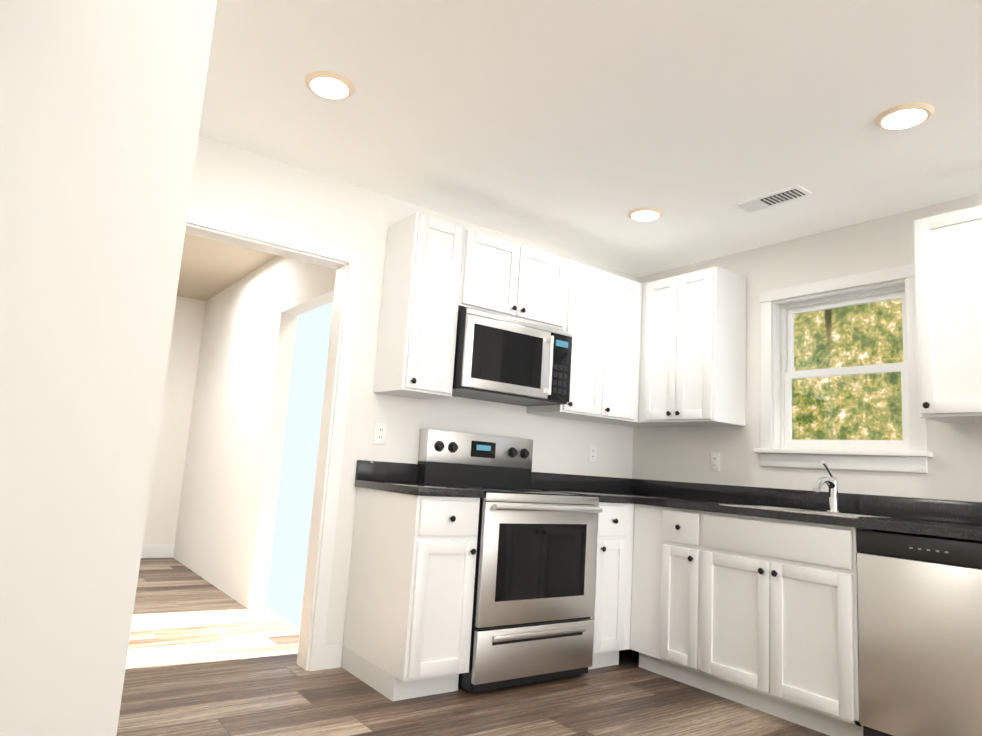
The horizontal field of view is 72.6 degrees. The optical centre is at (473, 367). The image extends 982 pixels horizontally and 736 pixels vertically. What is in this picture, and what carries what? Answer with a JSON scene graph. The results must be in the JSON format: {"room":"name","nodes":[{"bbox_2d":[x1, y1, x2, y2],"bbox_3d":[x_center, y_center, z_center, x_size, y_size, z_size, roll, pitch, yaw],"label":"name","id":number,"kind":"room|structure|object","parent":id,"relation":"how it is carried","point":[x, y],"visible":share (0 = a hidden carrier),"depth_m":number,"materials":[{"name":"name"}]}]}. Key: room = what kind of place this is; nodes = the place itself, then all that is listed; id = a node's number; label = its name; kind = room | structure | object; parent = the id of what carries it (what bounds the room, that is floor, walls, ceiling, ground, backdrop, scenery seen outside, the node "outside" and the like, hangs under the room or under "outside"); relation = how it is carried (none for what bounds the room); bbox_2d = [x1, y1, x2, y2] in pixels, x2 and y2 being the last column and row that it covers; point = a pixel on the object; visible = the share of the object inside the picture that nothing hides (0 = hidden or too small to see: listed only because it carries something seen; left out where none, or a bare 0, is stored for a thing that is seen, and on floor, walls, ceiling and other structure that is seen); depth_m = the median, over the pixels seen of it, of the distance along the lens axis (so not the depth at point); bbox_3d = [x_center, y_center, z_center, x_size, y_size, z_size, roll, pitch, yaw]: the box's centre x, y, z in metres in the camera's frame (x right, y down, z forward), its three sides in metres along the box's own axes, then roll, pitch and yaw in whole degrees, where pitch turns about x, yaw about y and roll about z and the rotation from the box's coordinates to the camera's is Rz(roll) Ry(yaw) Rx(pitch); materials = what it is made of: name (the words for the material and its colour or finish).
{"room":"kitchen","nodes":[
{"label":"kitchen","id":0,"kind":"room"},
{"bbox_2d":[0,0,216,735],"bbox_3d":[-1.605,-0.229,0.669,2.410,2.460,0.140,10,-10,-35],"label":"wall","id":1,"kind":"structure","parent":0,"point":[101,103],"depth_m":1.21,"materials":[{"name":"white paint"}]},
{"bbox_2d":[143,296,202,544],"bbox_3d":[-4.854,0.199,5.007,5.390,2.460,0.120,10,-10,-35],"label":"wall","id":2,"kind":"structure","parent":0,"point":[163,503],"depth_m":6.34,"materials":[{"name":"white paint"}]},
{"bbox_2d":[141,545,174,557],"bbox_3d":[-3.263,1.632,5.922,1.130,0.115,0.014,10,-10,-35],"label":"baseboard","id":3,"kind":"structure","parent":2,"relation":"attached to","point":[148,551],"depth_m":6.16,"materials":[{"name":"white paint"}]},
{"bbox_2d":[171,256,335,608],"bbox_3d":[-1.652,0.419,5.021,0.120,2.460,3.517,10,-10,-35],"label":"wall","id":4,"kind":"structure","parent":0,"point":[212,502],"depth_m":5.03,"materials":[{"name":"white paint"}]},
{"bbox_2d":[189,135,637,643],"bbox_3d":[-0.262,0.328,3.781,3.300,2.460,0.120,10,-10,-35],"label":"wall","id":5,"kind":"structure","parent":0,"point":[239,184],"depth_m":3.54,"materials":[{"name":"white paint"}]},
{"bbox_2d":[185,208,361,670],"bbox_3d":[-1.142,0.358,3.147,1.070,2.095,0.152,10,-10,-35],"label":"door frame","id":6,"kind":"structure","parent":5,"relation":"attached to","point":[345,264],"depth_m":3.35,"materials":[{"name":"white paint"}]},
{"bbox_2d":[374,422,386,444],"bbox_3d":[-0.493,0.346,3.535,0.070,0.114,0.007,10,-10,-35],"label":"electrical outlet","id":7,"kind":"object","parent":5,"relation":"attached to","point":[380,433],"visible":1,"depth_m":3.53,"materials":[{"name":"white plastic"}]},
{"bbox_2d":[373,212,468,398],"bbox_3d":[-0.286,-0.314,3.551,0.298,0.916,0.324,10,-10,-35],"label":"upper cabinet","id":8,"kind":"object","parent":5,"relation":"attached to","point":[439,274],"depth_m":3.44,"materials":[{"name":"white paint"}]},
{"bbox_2d":[465,229,572,330],"bbox_3d":[0.158,-0.479,3.886,0.753,0.431,0.324,10,-10,-35],"label":"upper cabinet","id":9,"kind":"object","parent":5,"relation":"attached to","point":[506,278],"depth_m":3.75,"materials":[{"name":"white paint"}]},
{"bbox_2d":[452,308,572,405],"bbox_3d":[0.159,-0.039,3.776,0.742,0.420,0.433,10,-10,-35],"label":"microwave","id":10,"kind":"object","parent":9,"relation":"attached to","point":[504,359],"visible":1,"depth_m":3.61,"materials":[{"name":"silver metal"}]},
{"bbox_2d":[526,262,616,419],"bbox_3d":[0.603,-0.160,4.174,0.381,0.916,0.324,10,-10,-35],"label":"upper cabinet","id":11,"kind":"object","parent":5,"relation":"attached to","point":[593,310],"depth_m":4.07,"materials":[{"name":"white paint"}]},
{"bbox_2d":[588,445,596,462],"bbox_3d":[0.788,0.568,4.432,0.070,0.114,0.007,10,-10,-35],"label":"electrical outlet","id":12,"kind":"object","parent":5,"relation":"attached to","point":[592,452],"visible":1,"depth_m":4.43,"materials":[{"name":"white plastic"}]},
{"bbox_2d":[583,276,642,423],"bbox_3d":[0.818,-0.123,4.325,0.380,0.916,0.324,10,-10,-35],"label":"upper cabinet","id":13,"kind":"object","parent":5,"relation":"attached to","point":[627,338],"depth_m":4.25,"materials":[{"name":"white paint"}]},
{"bbox_2d":[613,423,666,426],"bbox_3d":[1.080,-0.078,4.508,0.404,0.916,0.324,10,-10,-35],"label":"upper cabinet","id":14,"kind":"object","parent":5,"relation":"attached to","point":[642,424],"depth_m":4.49,"materials":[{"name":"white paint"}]},
{"bbox_2d":[116,558,828,735],"bbox_3d":[-1.226,1.210,1.445,7.510,0.100,9.940,10,-10,-35],"label":"floor","id":15,"kind":"structure","parent":0,"point":[205,657],"depth_m":2.96,"materials":[{"name":"brown wood"}]},
{"bbox_2d":[341,487,479,700],"bbox_3d":[-0.302,1.041,3.201,0.340,0.876,0.652,10,-10,-35],"label":"base cabinet","id":16,"kind":"object","parent":15,"relation":"on","point":[408,614],"visible":1,"depth_m":3.00,"materials":[{"name":"white paint"}]},
{"bbox_2d":[355,460,483,497],"bbox_3d":[-0.278,0.539,3.278,0.357,0.136,0.637,10,-10,-35],"label":"countertop","id":17,"kind":"structure","parent":16,"relation":"on","point":[391,477],"depth_m":3.40,"materials":[{"name":"black stone"}]},
{"bbox_2d":[417,429,602,693],"bbox_3d":[0.168,0.954,3.518,0.742,1.205,0.700,10,-10,-35],"label":"range","id":18,"kind":"object","parent":15,"relation":"on","point":[534,591],"visible":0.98,"depth_m":3.28,"materials":[{"name":"silver metal"}]},
{"bbox_2d":[588,502,634,668],"bbox_3d":[0.848,1.240,4.007,0.981,0.876,0.652,10,-10,-35],"label":"base cabinet","id":19,"kind":"object","parent":15,"relation":"on","point":[611,617],"visible":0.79,"depth_m":3.59,"materials":[{"name":"white paint"}]},
{"bbox_2d":[630,504,874,735],"bbox_3d":[1.655,1.161,3.112,0.712,0.876,1.833,10,-10,-35],"label":"base cabinet","id":20,"kind":"object","parent":15,"relation":"on","point":[759,613],"visible":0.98,"depth_m":3.09,"materials":[{"name":"white paint"}]},
{"bbox_2d":[530,461,981,540],"bbox_3d":[1.403,0.677,3.353,0.982,0.461,2.447,10,-10,-35],"label":"countertop","id":21,"kind":"structure","parent":20,"relation":"on","point":[943,518],"depth_m":3.40,"materials":[{"name":"black stone"}]},
{"bbox_2d":[719,503,900,540],"bbox_3d":[1.583,0.790,3.189,0.404,0.214,0.664,10,-10,-35],"label":"sink basin","id":22,"kind":"object","parent":21,"relation":"in","point":[748,506],"depth_m":3.20,"materials":[{"name":"silver metal"}]},
{"bbox_2d":[812,461,840,513],"bbox_3d":[1.749,0.590,3.322,0.210,0.251,0.064,10,-10,-35],"label":"faucet","id":23,"kind":"object","parent":21,"relation":"on","point":[832,482],"depth_m":3.33,"materials":[{"name":"silver metal"}]},
{"bbox_2d":[856,530,981,735],"bbox_3d":[1.990,1.118,2.645,0.650,0.868,0.600,10,-10,-35],"label":"dishwasher","id":24,"kind":"object","parent":15,"relation":"on","point":[920,630],"visible":0.96,"depth_m":2.53,"materials":[{"name":"silver metal"}]},
{"bbox_2d":[177,0,981,300],"bbox_3d":[-1.053,-1.326,1.824,7.510,0.120,9.940,10,-10,-35],"label":"ceiling","id":25,"kind":"structure","parent":0,"point":[581,129],"depth_m":2.70,"materials":[{"name":"white paint"}]},
{"bbox_2d":[304,71,354,99],"bbox_3d":[-0.567,-1.105,2.629,0.196,0.014,0.196,10,-10,-35],"label":"recessed light","id":26,"kind":"object","parent":25,"relation":"in","point":[329,85],"visible":0.96,"depth_m":2.61,"materials":[{"name":"beige plastic"}]},
{"bbox_2d":[627,207,663,221],"bbox_3d":[0.945,-0.843,3.688,0.196,0.014,0.196,10,-10,-35],"label":"recessed light","id":27,"kind":"object","parent":25,"relation":"in","point":[644,214],"visible":1,"depth_m":3.66,"materials":[{"name":"beige plastic"}]},
{"bbox_2d":[735,185,812,211],"bbox_3d":[1.512,-0.851,3.380,0.140,0.013,0.335,10,-10,-35],"label":"ceiling vent","id":28,"kind":"object","parent":25,"relation":"in","point":[776,198],"visible":1,"depth_m":3.36,"materials":[{"name":"white metal"}]},
{"bbox_2d":[874,103,934,130],"bbox_3d":[1.655,-0.962,2.573,0.196,0.014,0.196,10,-10,-35],"label":"recessed light","id":29,"kind":"object","parent":25,"relation":"in","point":[904,116],"visible":0.96,"depth_m":2.55,"materials":[{"name":"beige plastic"}]},
{"bbox_2d":[632,193,981,501],"bbox_3d":[2.917,0.317,2.255,0.120,2.460,6.290,10,-10,-35],"label":"wall","id":30,"kind":"structure","parent":0,"point":[682,454],"depth_m":3.80,"materials":[{"name":"white paint"}]},
{"bbox_2d":[639,266,746,426],"bbox_3d":[1.349,-0.108,4.181,0.350,0.916,0.553,10,-10,-35],"label":"upper cabinet","id":31,"kind":"object","parent":30,"relation":"attached to","point":[693,357],"visible":1,"depth_m":4.02,"materials":[{"name":"white paint"}]},
{"bbox_2d":[710,453,719,470],"bbox_3d":[1.486,0.579,4.122,0.007,0.114,0.070,10,-10,-35],"label":"outlet","id":32,"kind":"object","parent":30,"relation":"attached to","point":[714,461],"visible":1,"depth_m":4.12,"materials":[{"name":"white plastic"}]},
{"bbox_2d":[753,264,932,472],"bbox_3d":[1.978,0.029,3.623,0.170,1.035,0.900,10,-10,-35],"label":"window unit","id":33,"kind":"structure","parent":30,"relation":"in","point":[909,452],"depth_m":3.63,"materials":[{"name":"white paint"}]},
{"bbox_2d":[913,204,981,422],"bbox_3d":[2.337,-0.247,2.804,0.350,0.916,0.763,10,-10,-35],"label":"upper cabinet","id":34,"kind":"object","parent":30,"relation":"attached to","point":[948,270],"visible":1,"depth_m":2.92,"materials":[{"name":"white paint"}]},
{"label":"outside","id":35,"kind":"structure","parent":0,"visible":0},
{"bbox_2d":[792,298,902,439],"bbox_3d":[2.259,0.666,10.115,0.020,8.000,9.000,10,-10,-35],"label":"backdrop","id":36,"kind":"structure","parent":35,"point":[820,421],"depth_m":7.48,"materials":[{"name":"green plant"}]}
]}

